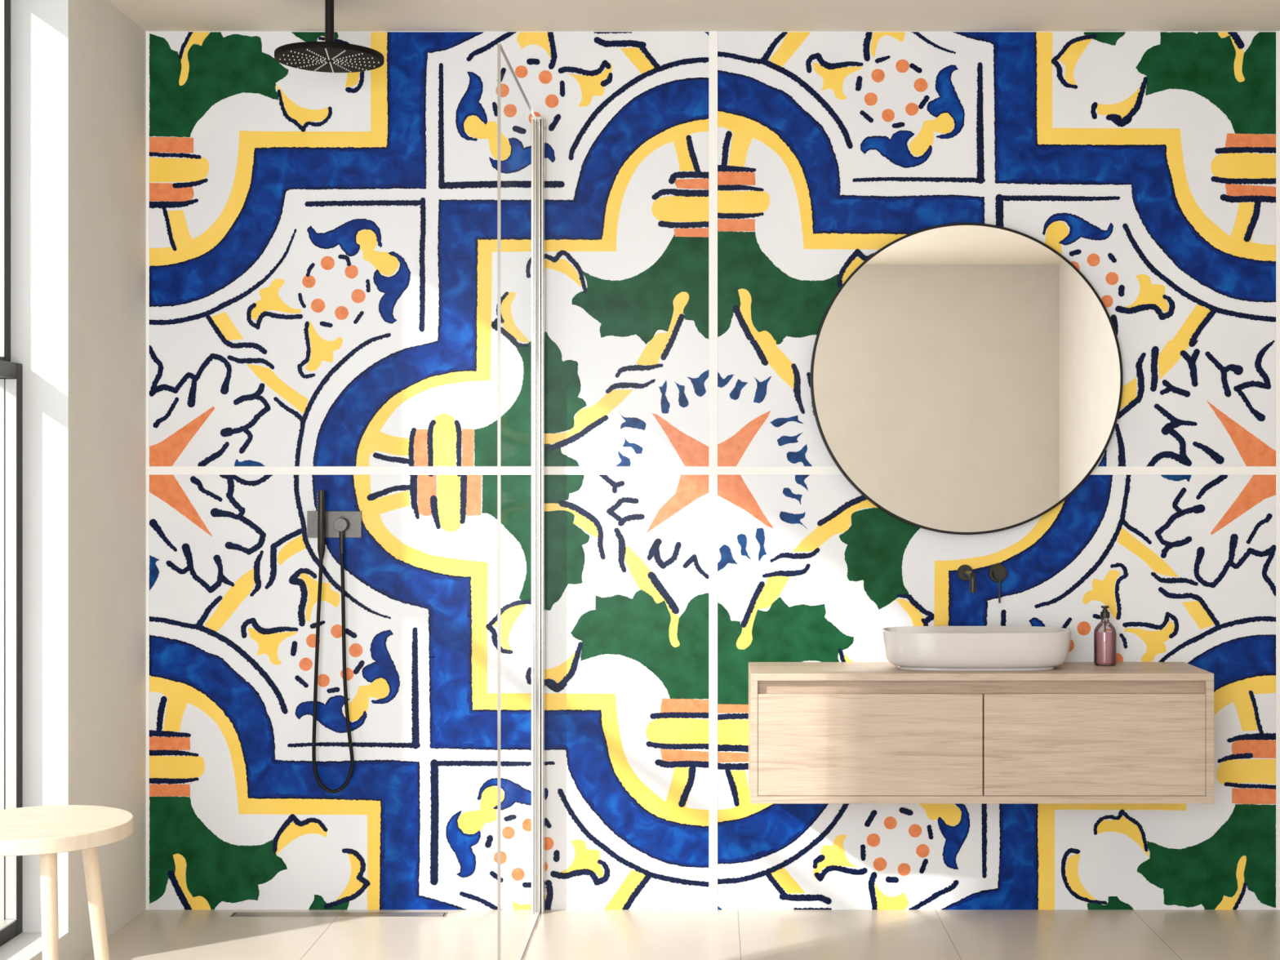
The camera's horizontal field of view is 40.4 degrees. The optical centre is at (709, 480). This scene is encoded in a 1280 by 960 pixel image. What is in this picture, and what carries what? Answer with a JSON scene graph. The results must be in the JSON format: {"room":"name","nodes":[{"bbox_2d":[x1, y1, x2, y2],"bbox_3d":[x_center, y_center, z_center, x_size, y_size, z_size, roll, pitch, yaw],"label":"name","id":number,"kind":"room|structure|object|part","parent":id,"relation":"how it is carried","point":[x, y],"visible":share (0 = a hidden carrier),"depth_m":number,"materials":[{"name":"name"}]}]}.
{"room":"bathroom","nodes":[
{"label":"bathroom","id":0,"kind":"room"},
{"bbox_2d":[0,0,146,959],"bbox_3d":[-1.833,-0.089,2.284,0.235,2.791,5.990,0,0,0],"label":"wall","id":1,"kind":"structure","parent":0,"point":[78,67],"depth_m":4.73,"materials":[{"name":"beige paint"}]},
{"bbox_2d":[0,0,22,946],"bbox_3d":[-1.874,-0.092,3.869,0.076,2.602,1.540,0,0,0],"label":"window","id":2,"kind":"structure","parent":1,"relation":"in","point":[11,373],"depth_m":4.60,"materials":[{"name":"brown metal"}]},
{"bbox_3d":[-1.890,-0.852,3.869,0.044,1.083,1.540,0,0,0],"label":"frame","id":3,"kind":"part","parent":2,"relation":"part of","materials":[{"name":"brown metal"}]},
{"bbox_3d":[-1.874,0.449,3.869,0.076,1.519,1.540,0,0,0],"label":"frame","id":4,"kind":"part","parent":2,"relation":"part of","materials":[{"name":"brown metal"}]},
{"bbox_2d":[80,909,1279,959],"bbox_3d":[0.191,1.367,2.284,4.282,0.120,5.990,0,0,0],"label":"floor","id":5,"kind":"structure","parent":0,"point":[153,934],"depth_m":4.99,"materials":[{"name":"tile"}]},
{"bbox_2d":[0,804,133,959],"bbox_3d":[-1.499,1.034,3.870,0.405,0.545,0.400,0,0,0],"label":"wooden stool","id":6,"kind":"object","parent":5,"relation":"on","point":[45,831],"visible":1,"depth_m":3.81,"materials":[{"name":"brown wood"}]},
{"bbox_3d":[-1.419,1.051,3.734,0.036,0.511,0.098,0,0,-28],"label":"leg","id":7,"kind":"part","parent":6,"relation":"part of","materials":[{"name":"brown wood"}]},
{"bbox_3d":[-1.496,0.779,3.870,0.400,0.034,0.400,0,0,0],"label":"seat","id":8,"kind":"part","parent":6,"relation":"part of","materials":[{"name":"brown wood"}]},
{"bbox_3d":[-1.408,1.051,3.999,0.036,0.511,0.098,0,0,33],"label":"leg","id":9,"kind":"part","parent":6,"relation":"part of","materials":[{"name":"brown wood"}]},
{"bbox_2d":[229,911,448,917],"bbox_3d":[-1.115,1.306,5.215,0.645,0.002,0.055,0,0,0],"label":"linear drain","id":10,"kind":"object","parent":5,"relation":"on","point":[236,914],"visible":1,"depth_m":5.21,"materials":[{"name":"metal"}]},
{"bbox_2d":[106,0,1279,31],"bbox_3d":[0.308,-1.424,2.284,4.047,0.120,5.990,0,0,0],"label":"ceiling","id":11,"kind":"structure","parent":0,"point":[148,15],"depth_m":5.08,"materials":[{"name":"white paint"}]},
{"bbox_2d":[274,0,384,72],"bbox_3d":[-1.063,-1.266,4.850,0.300,0.195,0.300,0,0,0],"label":"shower","id":12,"kind":"object","parent":11,"relation":"hanging from","point":[328,55],"visible":1,"depth_m":4.83,"materials":[{"name":"black metal"}]},
{"bbox_3d":[-1.063,-1.278,4.850,0.025,0.172,0.025,0,0,0],"label":"ceiling arm","id":13,"kind":"part","parent":12,"relation":"part of","materials":[{"name":"black metal"}]},
{"bbox_2d":[146,31,1279,910],"bbox_3d":[0.159,-0.029,5.338,4.347,2.711,0.122,0,0,0],"label":"wall","id":14,"kind":"structure","parent":0,"point":[322,246],"depth_m":5.28,"materials":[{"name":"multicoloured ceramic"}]},
{"bbox_2d":[311,489,354,793],"bbox_3d":[-1.137,0.489,5.237,0.125,0.916,0.027,0,0,-7],"label":"shower","id":15,"kind":"object","parent":14,"relation":"attached to","point":[321,493],"visible":1,"depth_m":5.23,"materials":[{"name":"black plastic"}]},
{"bbox_3d":[-1.171,0.136,5.230,0.023,0.210,0.023,0,0,0],"label":"handle","id":16,"kind":"part","parent":15,"relation":"part of","materials":[{"name":"black metal"}]},
{"bbox_2d":[306,511,361,553],"bbox_3d":[-1.141,0.159,5.253,0.165,0.129,0.049,0,0,0],"label":"shower mixer","id":17,"kind":"object","parent":14,"relation":"attached to","point":[341,525],"visible":1,"depth_m":5.27,"materials":[{"name":"black metal"}]},
{"bbox_3d":[-1.141,0.135,5.274,0.165,0.081,0.007,0,0,0],"label":"wall plate","id":18,"kind":"part","parent":17,"relation":"part of","materials":[{"name":"grey metal"}]},
{"bbox_3d":[-1.114,0.135,5.250,0.041,0.041,0.042,0,0,0],"label":"knob","id":19,"kind":"part","parent":17,"relation":"part of","materials":[{"name":"grey metal"}]},
{"bbox_2d":[339,530,344,553],"bbox_3d":[-1.113,0.182,5.256,0.015,0.083,0.030,0,0,0],"label":"outlet","id":20,"kind":"object","parent":17,"relation":"attached to","point":[341,532],"depth_m":5.24,"materials":[{"name":"black metal"}]},
{"bbox_2d":[497,44,546,959],"bbox_3d":[-0.518,0.106,4.775,0.042,2.401,1.006,0,0,0],"label":"screen","id":21,"kind":"object","parent":14,"relation":"attached to","point":[538,123],"visible":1,"depth_m":5.23,"materials":[{"name":"clear glass"}]},
{"bbox_2d":[809,222,1123,534],"bbox_3d":[0.775,-0.306,5.258,0.942,0.942,0.039,0,0,0],"label":"round mirror","id":22,"kind":"object","parent":14,"relation":"attached to","point":[966,378],"visible":1,"depth_m":5.24,"materials":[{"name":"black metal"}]},
{"bbox_2d":[956,564,976,592],"bbox_3d":[0.775,0.295,5.194,0.049,0.074,0.167,0,0,0],"label":"spout","id":23,"kind":"object","parent":14,"relation":"attached to","point":[965,572],"visible":1,"depth_m":5.23,"materials":[{"name":"black metal"}]},
{"bbox_2d":[748,662,1213,804],"bbox_3d":[0.778,0.739,5.119,1.324,0.372,0.317,0,0,0],"label":"vanity cabinet","id":24,"kind":"object","parent":14,"relation":"attached to","point":[820,732],"visible":0.98,"depth_m":4.96,"materials":[{"name":"brown wood"}]},
{"bbox_3d":[0.458,0.757,5.110,0.642,0.290,0.297,0,0,0],"label":"drawer","id":25,"kind":"part","parent":24,"relation":"part of","materials":[{"name":"brown wood"}]},
{"bbox_2d":[880,626,1071,671],"bbox_3d":[0.782,0.496,5.114,0.554,0.113,0.250,0,0,0],"label":"vessel basin","id":26,"kind":"object","parent":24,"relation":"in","point":[926,648],"visible":1,"depth_m":5.01,"materials":[{"name":"white ceramic"}]},
{"bbox_3d":[0.777,0.739,5.130,1.281,0.330,0.295,0,0,0],"label":"grip rail","id":27,"kind":"part","parent":24,"relation":"part of","materials":[{"name":"brown wood"}]},
{"bbox_3d":[1.100,0.757,5.110,0.633,0.290,0.297,0,0,0],"label":"drawer","id":28,"kind":"part","parent":24,"relation":"part of","materials":[{"name":"brown wood"}]},
{"bbox_2d":[1093,605,1116,666],"bbox_3d":[1.180,0.464,5.185,0.066,0.178,0.066,0,0,0],"label":"soap dispenser","id":29,"kind":"object","parent":24,"relation":"on","point":[1104,642],"visible":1,"depth_m":5.16,"materials":[{"name":"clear glass"}]},
{"bbox_2d":[987,563,1007,603],"bbox_3d":[0.875,0.313,5.257,0.058,0.118,0.042,0,0,0],"label":"mixer tap","id":30,"kind":"object","parent":14,"relation":"attached to","point":[997,573],"visible":1,"depth_m":5.24,"materials":[{"name":"black metal"}]},
{"bbox_3d":[0.875,0.283,5.253,0.039,0.039,0.035,0,0,0],"label":"knob","id":31,"kind":"part","parent":30,"relation":"part of","materials":[{"name":"black metal"}]},
{"bbox_3d":[0.875,0.336,5.245,0.006,0.071,0.006,0,0,0],"label":"lever","id":32,"kind":"part","parent":30,"relation":"part of","materials":[{"name":"black metal"}]}
]}

